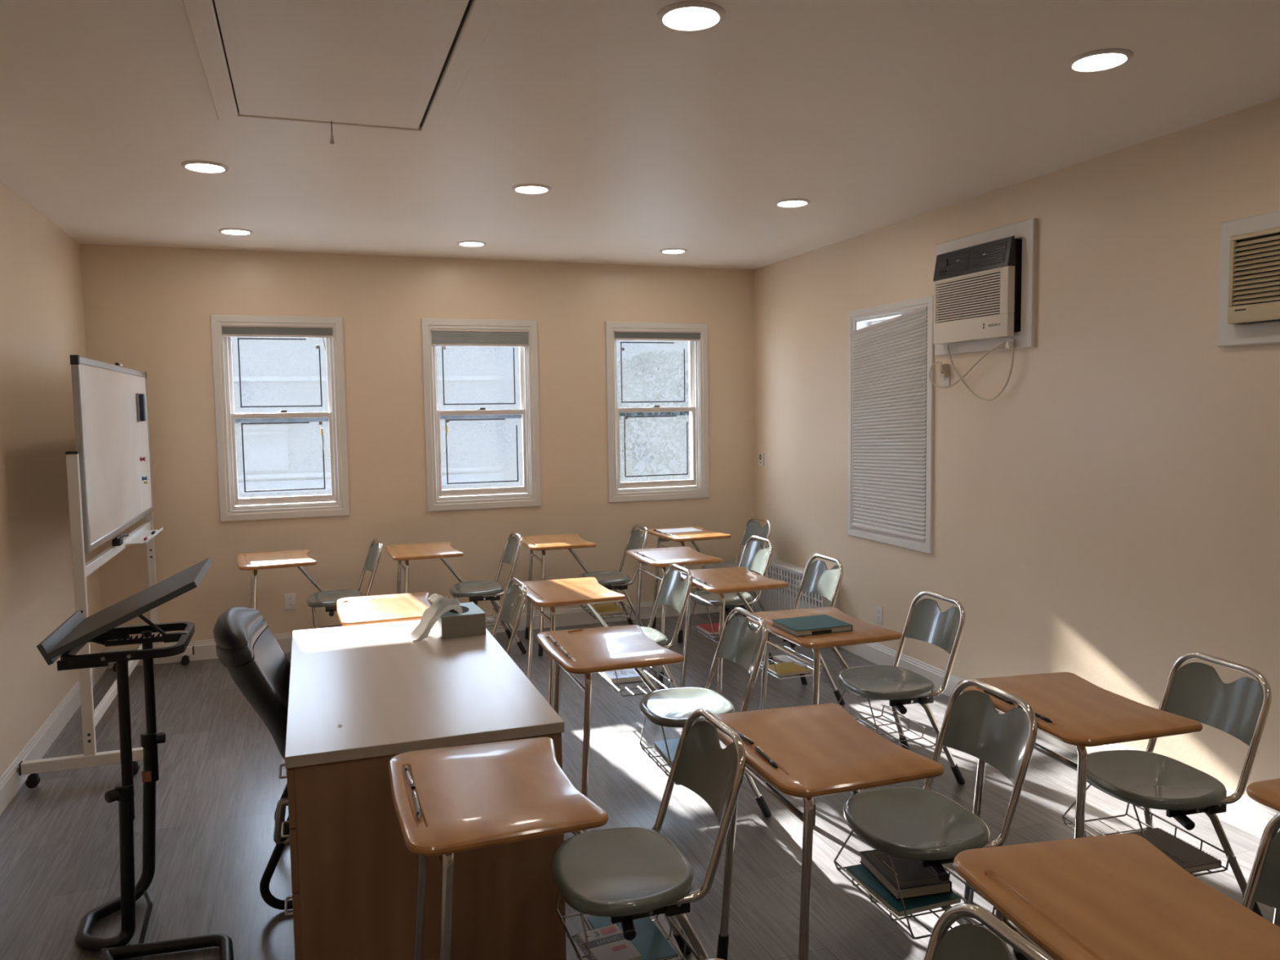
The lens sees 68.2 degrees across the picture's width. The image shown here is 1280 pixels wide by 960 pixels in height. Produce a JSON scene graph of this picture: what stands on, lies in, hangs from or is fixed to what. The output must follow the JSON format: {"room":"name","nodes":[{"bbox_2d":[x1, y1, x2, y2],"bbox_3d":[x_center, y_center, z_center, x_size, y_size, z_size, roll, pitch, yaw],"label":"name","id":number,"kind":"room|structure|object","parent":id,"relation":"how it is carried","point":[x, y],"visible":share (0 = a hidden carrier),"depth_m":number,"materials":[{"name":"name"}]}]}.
{"room":"classroom","nodes":[
{"label":"classroom","id":0,"kind":"room"},
{"bbox_2d":[0,181,103,777],"bbox_3d":[-2.148,0.163,2.031,0.200,2.743,9.029,-2,5,-20],"label":"wall","id":1,"kind":"structure","parent":0,"point":[42,323],"depth_m":4.73,"materials":[{"name":"beige paint"}]},
{"bbox_2d":[0,648,106,815],"bbox_3d":[-2.028,1.461,2.167,0.015,0.131,8.627,-2,5,-20],"label":"baseboard","id":2,"kind":"structure","parent":1,"relation":"attached to","point":[11,781],"depth_m":4.65,"materials":[{"name":"white paint"}]},
{"bbox_2d":[80,244,755,648],"bbox_3d":[-1.335,-0.229,6.980,5.332,2.743,0.200,-2,5,-19],"label":"wall","id":3,"kind":"structure","parent":0,"point":[148,309],"depth_m":6.71,"materials":[{"name":"beige paint"}]},
{"bbox_2d":[210,314,350,521],"bbox_3d":[-2.475,-0.430,6.548,0.836,1.381,0.208,-2,5,-19],"label":"window","id":4,"kind":"structure","parent":3,"relation":"in","point":[232,508],"depth_m":6.50,"materials":[{"name":"white paint"}]},
{"bbox_2d":[221,324,333,351],"bbox_3d":[-2.451,-0.964,6.418,0.708,0.172,0.054,-2,5,-19],"label":"cellular shade","id":5,"kind":"object","parent":4,"relation":"attached to","point":[228,330],"visible":1,"depth_m":6.40,"materials":[{"name":"grey fabric"}]},
{"bbox_2d":[284,592,296,609],"bbox_3d":[-2.426,0.843,6.562,0.072,0.116,0.008,-2,5,-19],"label":"wall outlet","id":6,"kind":"object","parent":3,"relation":"attached to","point":[290,598],"visible":1,"depth_m":6.56,"materials":[{"name":"white plastic"}]},
{"bbox_2d":[104,599,719,668],"bbox_3d":[-1.281,1.080,6.979,4.732,0.131,0.015,-2,5,-19],"label":"baseboard","id":7,"kind":"structure","parent":3,"relation":"attached to","point":[203,649],"depth_m":7.15,"materials":[{"name":"white paint"}]},
{"bbox_2d":[421,318,541,511],"bbox_3d":[-1.180,-0.483,7.002,0.840,1.381,0.208,-2,5,-19],"label":"window","id":8,"kind":"structure","parent":3,"relation":"in","point":[529,495],"depth_m":6.97,"materials":[{"name":"white paint"}]},
{"bbox_2d":[431,328,528,350],"bbox_3d":[-1.158,-1.019,6.874,0.712,0.145,0.046,-2,5,-19],"label":"cellular shade","id":9,"kind":"object","parent":8,"relation":"attached to","point":[440,337],"visible":1,"depth_m":6.86,"materials":[{"name":"grey fabric"}]},
{"bbox_2d":[604,321,709,502],"bbox_3d":[0.114,-0.536,7.455,0.842,1.381,0.208,-2,5,-19],"label":"window","id":10,"kind":"structure","parent":3,"relation":"in","point":[697,486],"depth_m":7.44,"materials":[{"name":"white paint"}]},
{"bbox_2d":[613,329,701,344],"bbox_3d":[0.136,-1.105,7.325,0.714,0.103,0.046,-2,5,-19],"label":"cellular shade","id":11,"kind":"object","parent":10,"relation":"attached to","point":[620,335],"visible":1,"depth_m":7.31,"materials":[{"name":"grey fabric"}]},
{"bbox_2d":[0,611,1274,959],"bbox_3d":[0.190,1.508,2.980,5.431,0.150,9.076,-2,5,-19],"label":"floor","id":12,"kind":"structure","parent":0,"point":[219,787],"depth_m":3.81,"materials":[{"name":"grey wood"}]},
{"bbox_2d":[18,355,194,788],"bbox_3d":[-2.875,0.340,5.181,0.500,1.928,2.054,-2,5,-19],"label":"whiteboard","id":13,"kind":"object","parent":12,"relation":"on","point":[108,494],"visible":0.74,"depth_m":4.62,"materials":[{"name":"grey metal"}]},
{"bbox_2d":[136,393,146,422],"bbox_3d":[-3.006,-0.436,5.699,0.038,0.170,0.070,-2,5,-19],"label":"eraser","id":14,"kind":"object","parent":13,"relation":"attached to","point":[140,400],"visible":1,"depth_m":5.67,"materials":[{"name":"grey plastic"}]},
{"bbox_2d":[124,526,163,546],"bbox_3d":[-2.912,0.328,5.565,0.108,0.043,0.640,-2,5,-19],"label":"marker tray","id":15,"kind":"object","parent":13,"relation":"on","point":[136,536],"depth_m":5.51,"materials":[{"name":"white plastic"}]},
{"bbox_2d":[36,557,233,959],"bbox_3d":[-1.528,0.884,2.916,0.514,1.146,0.919,-2,5,-19],"label":"stand","id":16,"kind":"object","parent":12,"relation":"on","point":[69,637],"visible":1,"depth_m":2.95,"materials":[{"name":"metal"}]},
{"bbox_2d":[213,607,293,910],"bbox_3d":[-1.124,0.929,3.441,0.743,0.966,0.600,-2,5,-16],"label":"chair","id":17,"kind":"object","parent":12,"relation":"on","point":[251,655],"visible":0.37,"depth_m":3.15,"materials":[{"name":"black leather"}]},
{"bbox_2d":[236,537,382,628],"bbox_3d":[-2.105,0.823,6.111,0.916,0.814,0.638,-3,5,-24],"label":"student desk","id":18,"kind":"object","parent":12,"relation":"on","point":[252,562],"visible":0.68,"depth_m":6.09,"materials":[{"name":"brown wood"}]},
{"bbox_2d":[311,607,318,628],"bbox_3d":[-1.996,0.905,6.258,0.326,0.241,0.460,-3,5,-24],"label":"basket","id":19,"kind":"object","parent":18,"relation":"on","point":[312,607],"depth_m":6.06,"materials":[{"name":"metal"}]},
{"bbox_2d":[278,619,566,959],"bbox_3d":[-0.852,1.042,3.412,0.798,0.742,1.555,-2,5,-19],"label":"desk","id":20,"kind":"object","parent":12,"relation":"on","point":[361,697],"visible":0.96,"depth_m":2.75,"materials":[{"name":"brown wood"}]},
{"bbox_2d":[409,593,485,641],"bbox_3d":[-0.813,0.557,3.918,0.300,0.149,0.259,-3,5,-22],"label":"tissue box","id":21,"kind":"object","parent":20,"relation":"on","point":[450,618],"visible":1,"depth_m":3.85,"materials":[{"name":"grey cardboard"}]},
{"bbox_2d":[336,577,526,656],"bbox_3d":[-0.981,0.926,4.564,0.916,0.814,0.638,-2,5,-20],"label":"student desk","id":22,"kind":"object","parent":12,"relation":"on","point":[376,609],"visible":0.4,"depth_m":4.52,"materials":[{"name":"brown wood"}]},
{"bbox_2d":[385,531,526,653],"bbox_3d":[-1.230,0.790,6.374,0.916,0.814,0.638,-2,5,-20],"label":"student desk","id":23,"kind":"object","parent":12,"relation":"on","point":[479,590],"visible":0.91,"depth_m":6.36,"materials":[{"name":"brown wood"}]},
{"bbox_2d":[453,596,506,630],"bbox_3d":[-1.111,0.873,6.513,0.326,0.241,0.460,-2,5,-20],"label":"basket","id":24,"kind":"object","parent":23,"relation":"on","point":[494,601],"depth_m":6.35,"materials":[{"name":"metal"}]},
{"bbox_2d":[388,708,745,959],"bbox_3d":[-0.165,1.079,2.434,0.916,0.814,0.638,-2,5,-19],"label":"student desk","id":25,"kind":"object","parent":12,"relation":"on","point":[471,797],"visible":0.99,"depth_m":2.39,"materials":[{"name":"brown wood"}]},
{"bbox_2d":[404,764,415,790],"bbox_3d":[-0.578,0.742,2.369,0.010,0.012,0.156,-2,5,-21],"label":"pen","id":26,"kind":"object","parent":25,"relation":"on","point":[406,767],"visible":1,"depth_m":2.35,"materials":[{"name":"grey plastic"}]},
{"bbox_2d":[412,790,422,819],"bbox_3d":[-0.518,0.754,2.196,0.010,0.012,0.156,-2,5,-18],"label":"pen","id":27,"kind":"object","parent":25,"relation":"on","point":[418,811],"visible":1,"depth_m":2.19,"materials":[{"name":"grey plastic"}]},
{"bbox_2d":[555,892,700,959],"bbox_3d":[-0.044,1.161,2.572,0.326,0.241,0.460,-2,5,-19],"label":"basket","id":28,"kind":"object","parent":25,"relation":"on","point":[677,909],"depth_m":2.38,"materials":[{"name":"metal"}]},
{"bbox_2d":[586,915,678,959],"bbox_3d":[-0.025,1.265,2.621,0.165,0.008,0.270,-3,5,-22],"label":"folder","id":29,"kind":"object","parent":25,"relation":"in","point":[649,941],"visible":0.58,"depth_m":2.60,"materials":[{"name":"blue paper"}]},
{"bbox_2d":[573,924,641,959],"bbox_3d":[-0.090,1.261,2.550,0.129,0.021,0.172,-3,5,-25],"label":"spiral notebook","id":30,"kind":"object","parent":29,"relation":"on","point":[608,942],"visible":0.93,"depth_m":2.55,"materials":[{"name":"white paper"}]},
{"bbox_2d":[518,524,648,656],"bbox_3d":[-0.378,0.753,6.702,0.916,0.814,0.638,-2,5,-17],"label":"student desk","id":31,"kind":"object","parent":12,"relation":"on","point":[610,580],"visible":0.78,"depth_m":6.69,"materials":[{"name":"brown wood"}]},
{"bbox_2d":[580,600,633,618],"bbox_3d":[-0.252,0.836,6.835,0.326,0.241,0.460,-2,5,-17],"label":"basket","id":32,"kind":"object","parent":31,"relation":"on","point":[622,603],"depth_m":6.74,"materials":[{"name":"metal"}]},
{"bbox_2d":[592,603,623,614],"bbox_3d":[-0.248,0.937,6.858,0.190,0.018,0.260,-2,5,-17],"label":"notebook","id":33,"kind":"object","parent":31,"relation":"in","point":[603,609],"visible":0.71,"depth_m":6.81,"materials":[{"name":"yellow paper"}]},
{"bbox_2d":[515,564,693,707],"bbox_3d":[-0.162,0.887,4.917,0.916,0.814,0.638,-2,5,-19],"label":"student desk","id":34,"kind":"object","parent":12,"relation":"on","point":[674,593],"visible":0.66,"depth_m":4.90,"materials":[{"name":"brown wood"}]},
{"bbox_2d":[601,668,643,684],"bbox_3d":[-0.100,1.058,5.166,0.180,0.032,0.255,-2,5,-16],"label":"hardcover book","id":35,"kind":"object","parent":34,"relation":"in","point":[624,676],"visible":0.64,"depth_m":5.07,"materials":[{"name":"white paper"}]},
{"bbox_2d":[597,666,672,697],"bbox_3d":[-0.041,0.970,5.055,0.326,0.241,0.460,-2,5,-19],"label":"basket","id":36,"kind":"object","parent":34,"relation":"on","point":[651,668],"depth_m":4.97,"materials":[{"name":"metal"}]},
{"bbox_2d":[536,607,771,832],"bbox_3d":[0.074,0.972,3.782,0.916,0.814,0.638,-2,5,-18],"label":"student desk","id":37,"kind":"object","parent":12,"relation":"on","point":[611,648],"visible":0.77,"depth_m":3.77,"materials":[{"name":"brown wood"}]},
{"bbox_2d":[639,716,680,785],"bbox_3d":[0.196,1.054,3.918,0.326,0.241,0.460,-2,5,-18],"label":"basket","id":38,"kind":"object","parent":37,"relation":"on","point":[662,722],"depth_m":3.73,"materials":[{"name":"metal"}]},
{"bbox_2d":[653,738,679,768],"bbox_3d":[0.177,1.147,3.991,0.180,0.026,0.250,-2,5,-16],"label":"notebook","id":39,"kind":"object","parent":37,"relation":"in","point":[660,746],"visible":0.34,"depth_m":4.01,"materials":[{"name":"blue paper"}]},
{"bbox_2d":[626,535,773,684],"bbox_3d":[0.406,0.797,5.991,0.916,0.814,0.638,-2,5,-19],"label":"student desk","id":40,"kind":"object","parent":12,"relation":"on","point":[753,557],"visible":0.71,"depth_m":5.97,"materials":[{"name":"brown wood"}]},
{"bbox_2d":[696,622,719,635],"bbox_3d":[0.490,0.977,6.211,0.165,0.016,0.230,-2,5,-19],"label":"notebook","id":41,"kind":"object","parent":40,"relation":"in","point":[707,628],"visible":0.62,"depth_m":6.20,"materials":[{"name":"red paper"}]},
{"bbox_2d":[689,602,727,642],"bbox_3d":[0.528,0.879,6.128,0.326,0.241,0.460,-2,5,-19],"label":"basket","id":42,"kind":"object","parent":40,"relation":"on","point":[703,603],"depth_m":5.94,"materials":[{"name":"metal"}]},
{"bbox_2d":[647,516,771,642],"bbox_3d":[0.547,0.714,7.042,0.916,0.814,0.638,-3,5,-22],"label":"student desk","id":43,"kind":"object","parent":12,"relation":"on","point":[753,528],"visible":0.51,"depth_m":7.09,"materials":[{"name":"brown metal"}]},
{"bbox_2d":[656,527,701,533],"bbox_3d":[0.290,0.373,7.010,0.300,0.001,0.210,-2,5,-20],"label":"paper sheet","id":44,"kind":"object","parent":43,"relation":"on","point":[688,529],"visible":1,"depth_m":7.01,"materials":[{"name":"white paper"}]},
{"bbox_2d":[677,553,844,705],"bbox_3d":[0.677,0.855,5.187,0.916,0.814,0.638,-2,5,-19],"label":"student desk","id":45,"kind":"object","parent":12,"relation":"on","point":[816,579],"visible":0.58,"depth_m":5.20,"materials":[{"name":"brown wood"}]},
{"bbox_2d":[768,662,808,676],"bbox_3d":[0.806,1.048,5.244,0.190,0.014,0.190,-3,5,-21],"label":"notebook","id":46,"kind":"object","parent":45,"relation":"in","point":[786,668],"visible":1,"depth_m":5.22,"materials":[{"name":"yellow paper"}]},
{"bbox_2d":[773,654,807,667],"bbox_3d":[0.855,1.036,5.399,0.075,0.012,0.250,-3,5,-22],"label":"magazine","id":47,"kind":"object","parent":45,"relation":"in","point":[782,658],"visible":0.77,"depth_m":5.41,"materials":[{"name":"white paper"}]},
{"bbox_2d":[759,646,824,679],"bbox_3d":[0.797,0.937,5.325,0.326,0.241,0.460,-2,5,-19],"label":"basket","id":48,"kind":"object","parent":45,"relation":"on","point":[822,663],"depth_m":5.19,"materials":[{"name":"metal"}]},
{"bbox_2d":[746,557,839,612],"bbox_3d":[1.122,0.873,7.020,0.130,0.470,1.280,-2,5,-18],"label":"radiator cover","id":49,"kind":"object","parent":12,"relation":"on","point":[784,598],"visible":0.28,"depth_m":6.97,"materials":[{"name":"metal"}]},
{"bbox_2d":[756,564,822,607],"bbox_3d":[1.054,0.742,7.023,0.010,0.183,1.202,-2,5,-18],"label":"grille","id":50,"kind":"object","parent":49,"relation":"attached to","point":[781,572],"depth_m":6.88,"materials":[{"name":"metal"}]},
{"bbox_2d":[746,591,965,826],"bbox_3d":[0.961,0.936,4.083,0.916,0.814,0.638,-2,5,-18],"label":"student desk","id":51,"kind":"object","parent":12,"relation":"on","point":[925,621],"visible":0.85,"depth_m":4.11,"materials":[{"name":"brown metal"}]},
{"bbox_2d":[771,614,853,636],"bbox_3d":[0.705,0.596,3.885,0.255,0.024,0.218,-2,5,-19],"label":"notebook","id":52,"kind":"object","parent":51,"relation":"on","point":[819,624],"visible":1,"depth_m":3.84,"materials":[{"name":"teal paper"}]},
{"bbox_2d":[837,688,938,750],"bbox_3d":[1.084,1.018,4.218,0.326,0.241,0.460,-2,5,-18],"label":"basket","id":53,"kind":"object","parent":51,"relation":"on","point":[895,704],"depth_m":4.06,"materials":[{"name":"metal"}]},
{"bbox_2d":[705,678,1037,959],"bbox_3d":[0.685,1.046,2.697,0.916,0.814,0.638,-2,5,-18],"label":"student desk","id":54,"kind":"object","parent":12,"relation":"on","point":[817,750],"visible":0.84,"depth_m":2.67,"materials":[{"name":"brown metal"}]},
{"bbox_2d":[729,726,754,745],"bbox_3d":[0.278,0.709,2.632,0.010,0.012,0.146,-3,5,-22],"label":"pen","id":55,"kind":"object","parent":54,"relation":"on","point":[744,737],"visible":0.66,"depth_m":2.60,"materials":[{"name":"black plastic"}]},
{"bbox_2d":[755,746,777,768],"bbox_3d":[0.330,0.722,2.461,0.010,0.012,0.146,-2,5,-14],"label":"pen","id":56,"kind":"object","parent":54,"relation":"on","point":[757,748],"visible":1,"depth_m":2.46,"materials":[{"name":"black plastic"}]},
{"bbox_2d":[845,864,960,916],"bbox_3d":[0.794,1.230,2.874,0.215,0.016,0.280,-2,5,-20],"label":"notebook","id":57,"kind":"object","parent":54,"relation":"in","point":[913,905],"visible":0.52,"depth_m":2.78,"materials":[{"name":"paper"}]},
{"bbox_2d":[859,848,951,900],"bbox_3d":[0.810,1.202,2.904,0.178,0.034,0.245,-2,5,-13],"label":"hardcover book","id":58,"kind":"object","parent":57,"relation":"on","point":[914,880],"visible":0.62,"depth_m":2.85,"materials":[{"name":"black paper"}]},
{"bbox_2d":[833,830,995,939],"bbox_3d":[0.809,1.129,2.832,0.326,0.241,0.460,-2,5,-18],"label":"basket","id":59,"kind":"object","parent":54,"relation":"on","point":[935,865],"depth_m":2.66,"materials":[{"name":"metal"}]},
{"bbox_2d":[706,902,1053,959],"bbox_3d":[0.230,1.156,1.363,0.916,0.814,0.638,-2,5,-19],"label":"student desk","id":60,"kind":"object","parent":12,"relation":"on","point":[963,941],"visible":1,"depth_m":1.61,"materials":[{"name":"silver metal"}]},
{"bbox_2d":[956,651,1271,916],"bbox_3d":[1.526,1.012,2.991,0.916,0.814,0.638,-2,5,-15],"label":"student desk","id":61,"kind":"object","parent":12,"relation":"on","point":[1082,714],"visible":0.85,"depth_m":2.97,"materials":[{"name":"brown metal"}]},
{"bbox_2d":[983,689,1014,704],"bbox_3d":[1.115,0.674,2.936,0.010,0.012,0.148,-2,5,-15],"label":"pen","id":62,"kind":"object","parent":61,"relation":"in","point":[985,691],"visible":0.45,"depth_m":2.92,"materials":[{"name":"black plastic"}]},
{"bbox_2d":[1017,705,1052,722],"bbox_3d":[1.159,0.686,2.772,0.010,0.012,0.148,-2,5,-15],"label":"pen","id":63,"kind":"object","parent":61,"relation":"in","point":[1037,715],"visible":0.49,"depth_m":2.74,"materials":[{"name":"black plastic"}]},
{"bbox_2d":[1062,784,1235,876],"bbox_3d":[1.656,1.095,3.119,0.326,0.241,0.460,-2,5,-15],"label":"basket","id":64,"kind":"object","parent":61,"relation":"on","point":[1211,811],"depth_m":2.96,"materials":[{"name":"metal"}]},
{"bbox_2d":[1124,827,1221,873],"bbox_3d":[1.702,1.200,3.060,0.200,0.026,0.250,-2,5,-16],"label":"journal","id":65,"kind":"object","parent":61,"relation":"in","point":[1191,859],"visible":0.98,"depth_m":3.03,"materials":[{"name":"leather"}]},
{"bbox_2d":[953,811,1279,959],"bbox_3d":[1.075,1.112,1.778,0.827,0.814,0.635,-2,5,-14],"label":"student desk","id":66,"kind":"object","parent":12,"relation":"on","point":[1119,896],"visible":0.98,"depth_m":1.75,"materials":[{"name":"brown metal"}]},
{"bbox_2d":[1246,777,1279,926],"bbox_3d":[1.928,1.071,2.152,0.916,0.814,0.638,-2,5,-19],"label":"student desk","id":67,"kind":"object","parent":12,"relation":"on","point":[1266,793],"visible":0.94,"depth_m":2.21,"materials":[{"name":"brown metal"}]},
{"bbox_2d":[0,0,1279,269],"bbox_3d":[0.149,-1.376,2.758,5.431,0.150,9.076,-2,5,-19],"label":"ceiling","id":68,"kind":"structure","parent":0,"point":[646,137],"depth_m":3.63,"materials":[{"name":"paint"}]},
{"bbox_2d":[181,160,228,173],"bbox_3d":[-1.912,-1.374,4.158,0.192,0.010,0.192,-2,5,-19],"label":"recessed light","id":69,"kind":"object","parent":68,"relation":"in","point":[205,166],"visible":1,"depth_m":4.14,"materials":[{"name":"white plastic"}]},
{"bbox_2d":[186,164,223,171],"bbox_3d":[-1.912,-1.376,4.158,0.148,0.005,0.148,0,5,12],"label":"diffuser","id":70,"kind":"object","parent":69,"relation":"attached to","point":[194,167],"depth_m":4.16,"materials":[{"name":"white plastic"}]},
{"bbox_2d":[217,227,253,235],"bbox_3d":[-2.416,-1.482,5.652,0.192,0.010,0.192,-2,5,-19],"label":"recessed light","id":71,"kind":"object","parent":68,"relation":"in","point":[232,231],"visible":1,"depth_m":5.63,"materials":[{"name":"white plastic"}]},
{"bbox_2d":[222,230,248,234],"bbox_3d":[-2.416,-1.484,5.652,0.148,0.005,0.148,-3,5,-24],"label":"diffuser","id":72,"kind":"object","parent":71,"relation":"attached to","point":[227,232],"depth_m":5.65,"materials":[{"name":"white plastic"}]},
{"bbox_2d":[182,0,502,144],"bbox_3d":[-0.929,-1.250,2.914,0.792,0.094,1.430,-2,5,-19],"label":"attic hatch","id":73,"kind":"object","parent":68,"relation":"attached to","point":[401,67],"visible":1,"depth_m":2.87,"materials":[{"name":"paint"}]},
{"bbox_2d":[456,240,486,246],"bbox_3d":[-1.100,-1.541,6.176,0.192,0.010,0.192,-2,5,-19],"label":"recessed light","id":74,"kind":"object","parent":68,"relation":"in","point":[464,243],"visible":1,"depth_m":6.16,"materials":[{"name":"white plastic"}]},
{"bbox_2d":[460,242,482,245],"bbox_3d":[-1.100,-1.543,6.176,0.148,0.005,0.148,-3,5,-24],"label":"diffuser","id":75,"kind":"object","parent":74,"relation":"attached to","point":[461,243],"depth_m":6.17,"materials":[{"name":"white plastic"}]},
{"bbox_2d":[511,183,551,194],"bbox_3d":[-0.535,-1.433,4.661,0.192,0.010,0.192,-2,5,-19],"label":"recessed light","id":76,"kind":"object","parent":68,"relation":"in","point":[529,188],"visible":1,"depth_m":4.65,"materials":[{"name":"white plastic"}]},
{"bbox_2d":[516,186,546,192],"bbox_3d":[-0.535,-1.434,4.661,0.148,0.005,0.148,0,5,12],"label":"diffuser","id":77,"kind":"object","parent":76,"relation":"attached to","point":[519,189],"depth_m":4.67,"materials":[{"name":"white plastic"}]},
{"bbox_2d":[659,248,687,253],"bbox_3d":[0.233,-1.591,6.579,0.192,0.010,0.192,-2,5,-19],"label":"recessed light","id":78,"kind":"object","parent":68,"relation":"in","point":[669,251],"visible":1,"depth_m":6.56,"materials":[{"name":"white plastic"}]},
{"bbox_2d":[662,249,684,253],"bbox_3d":[0.233,-1.593,6.579,0.148,0.005,0.148,-3,5,-24],"label":"diffuser","id":79,"kind":"object","parent":78,"relation":"attached to","point":[664,251],"depth_m":6.58,"materials":[{"name":"white plastic"}]},
{"bbox_2d":[656,0,725,31],"bbox_3d":[0.142,-1.286,2.630,0.192,0.010,0.192,-2,5,-19],"label":"recessed light","id":80,"kind":"object","parent":68,"relation":"in","point":[689,15],"visible":1,"depth_m":2.62,"materials":[{"name":"white paint"}]},
{"bbox_2d":[664,7,717,27],"bbox_3d":[0.142,-1.288,2.630,0.148,0.005,0.148,3,6,39],"label":"diffuser","id":81,"kind":"object","parent":80,"relation":"attached to","point":[674,17],"depth_m":2.63,"materials":[{"name":"white plastic"}]},
{"bbox_2d":[774,198,810,207],"bbox_3d":[0.817,-1.483,5.071,0.192,0.010,0.192,-2,5,-19],"label":"recessed light","id":82,"kind":"object","parent":68,"relation":"in","point":[791,202],"visible":1,"depth_m":5.05,"materials":[{"name":"white plastic"}]},
{"bbox_2d":[778,200,806,206],"bbox_3d":[0.817,-1.485,5.071,0.148,0.005,0.148,0,5,12],"label":"diffuser","id":83,"kind":"object","parent":82,"relation":"attached to","point":[781,203],"depth_m":5.07,"materials":[{"name":"white plastic"}]},
{"bbox_2d":[1066,48,1133,72],"bbox_3d":[1.463,-1.334,3.014,0.192,0.010,0.192,-2,5,-19],"label":"recessed light","id":84,"kind":"object","parent":68,"relation":"in","point":[1096,60],"visible":1,"depth_m":3.00,"materials":[{"name":"white plastic"}]},
{"bbox_2d":[1073,53,1124,69],"bbox_3d":[1.463,-1.336,3.014,0.148,0.005,0.148,0,5,12],"label":"diffuser","id":85,"kind":"object","parent":84,"relation":"attached to","point":[1085,61],"depth_m":3.01,"materials":[{"name":"white plastic"}]},
{"bbox_2d":[753,97,1279,798],"bbox_3d":[2.401,-0.024,3.623,0.200,2.743,9.030,-2,5,-19],"label":"wall","id":86,"kind":"structure","parent":0,"point":[1111,517],"depth_m":4.32,"materials":[{"name":"beige paint"}]},
{"bbox_2d":[758,452,764,466],"bbox_3d":[0.966,-0.166,7.546,0.018,0.104,0.080,-2,5,-19],"label":"wall thermostat","id":87,"kind":"object","parent":86,"relation":"attached to","point":[761,455],"visible":1,"depth_m":7.53,"materials":[{"name":"white plastic"}]},
{"bbox_2d":[875,604,882,624],"bbox_3d":[1.522,0.857,6.024,0.008,0.116,0.072,-2,5,-19],"label":"wall outlet","id":88,"kind":"object","parent":86,"relation":"attached to","point":[878,608],"visible":1,"depth_m":6.02,"materials":[{"name":"white plastic"}]},
{"bbox_2d":[847,295,934,554],"bbox_3d":[1.617,-0.343,5.869,0.216,1.477,0.908,-2,5,-19],"label":"window","id":89,"kind":"structure","parent":86,"relation":"in","point":[858,319],"depth_m":5.67,"materials":[{"name":"white paint"}]},
{"bbox_2d":[851,306,927,542],"bbox_3d":[1.533,-0.342,5.834,0.041,1.358,0.800,-2,5,-19],"label":"pleated shade","id":90,"kind":"object","parent":89,"relation":"attached to","point":[890,355],"visible":1,"depth_m":5.79,"materials":[{"name":"grey fabric"}]},
{"bbox_2d":[941,364,950,385],"bbox_3d":[1.710,-0.587,5.291,0.008,0.116,0.072,-2,5,-19],"label":"wall outlet","id":91,"kind":"object","parent":86,"relation":"attached to","point":[944,381],"visible":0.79,"depth_m":5.28,"materials":[{"name":"white plastic"}]},
{"bbox_2d":[939,363,948,377],"bbox_3d":[1.695,-0.610,5.274,0.030,0.076,0.044,-2,5,-19],"label":"plug adapter","id":92,"kind":"object","parent":91,"relation":"attached to","point":[944,374],"visible":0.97,"depth_m":5.26,"materials":[{"name":"beige plastic"}]},
{"bbox_2d":[933,235,1022,344],"bbox_3d":[1.758,-0.980,4.960,0.092,0.492,0.600,-2,5,-19],"label":"air conditioner","id":93,"kind":"object","parent":86,"relation":"attached to","point":[977,288],"visible":1,"depth_m":4.88,"materials":[{"name":"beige plastic"}]},
{"bbox_2d":[928,339,1013,400],"bbox_3d":[1.750,-0.575,5.035,0.035,0.310,0.688,-2,5,-19],"label":"power cord","id":94,"kind":"object","parent":93,"relation":"hanging from","point":[1010,343],"visible":1,"depth_m":5.01,"materials":[{"name":"beige plastic"}]},
{"bbox_2d":[934,217,1037,355],"bbox_3d":[1.795,-0.985,4.964,0.024,0.620,0.774,-2,5,-19],"label":"frame","id":95,"kind":"object","parent":86,"relation":"attached to","point":[1026,230],"visible":0.69,"depth_m":4.67,"materials":[{"name":"white paint"}]},
{"bbox_2d":[839,642,1279,838],"bbox_3d":[2.318,1.283,3.688,0.015,0.131,8.627,-2,5,-19],"label":"baseboard","id":96,"kind":"structure","parent":86,"relation":"attached to","point":[1246,814],"depth_m":4.56,"materials":[{"name":"white paint"}]},
{"bbox_2d":[1217,210,1279,346],"bbox_3d":[2.383,-0.722,3.231,0.030,0.472,0.882,-2,5,-19],"label":"frame","id":97,"kind":"object","parent":86,"relation":"attached to","point":[1264,332],"visible":0.67,"depth_m":3.56,"materials":[{"name":"white paint"}]},
{"bbox_2d":[1227,226,1279,324],"bbox_3d":[2.353,-0.725,3.221,0.087,0.324,0.700,-2,5,-19],"label":"air conditioner","id":98,"kind":"object","parent":86,"relation":"attached to","point":[1254,276],"visible":1,"depth_m":3.45,"materials":[{"name":"beige plastic"}]},
{"label":"outside","id":99,"kind":"structure","parent":0,"visible":0},
{"bbox_3d":[-6.414,2.268,33.733,70.000,0.200,52.574,-2,5,-19],"label":"ground","id":100,"kind":"structure","parent":99,"visible":0},
{"bbox_2d":[231,337,523,497],"bbox_3d":[-7.303,-0.055,15.860,10.800,7.200,3.300,-2,5,-19],"label":"house","id":101,"kind":"structure","parent":100,"relation":"on","point":[495,437],"depth_m":15.12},
{"bbox_2d":[616,349,689,482],"bbox_3d":[0.631,0.545,16.720,4.272,5.662,3.618,-2,5,-19],"label":"tree","id":102,"kind":"object","parent":100,"relation":"on","point":[647,358],"visible":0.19,"depth_m":15.98,"materials":[{"name":"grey plant"}]},
{"bbox_2d":[616,340,689,482],"bbox_3d":[-1.275,-1.718,29.188,9.400,8.300,4.400,-2,5,-19],"label":"house","id":103,"kind":"structure","parent":100,"relation":"on","point":[631,349],"depth_m":27.61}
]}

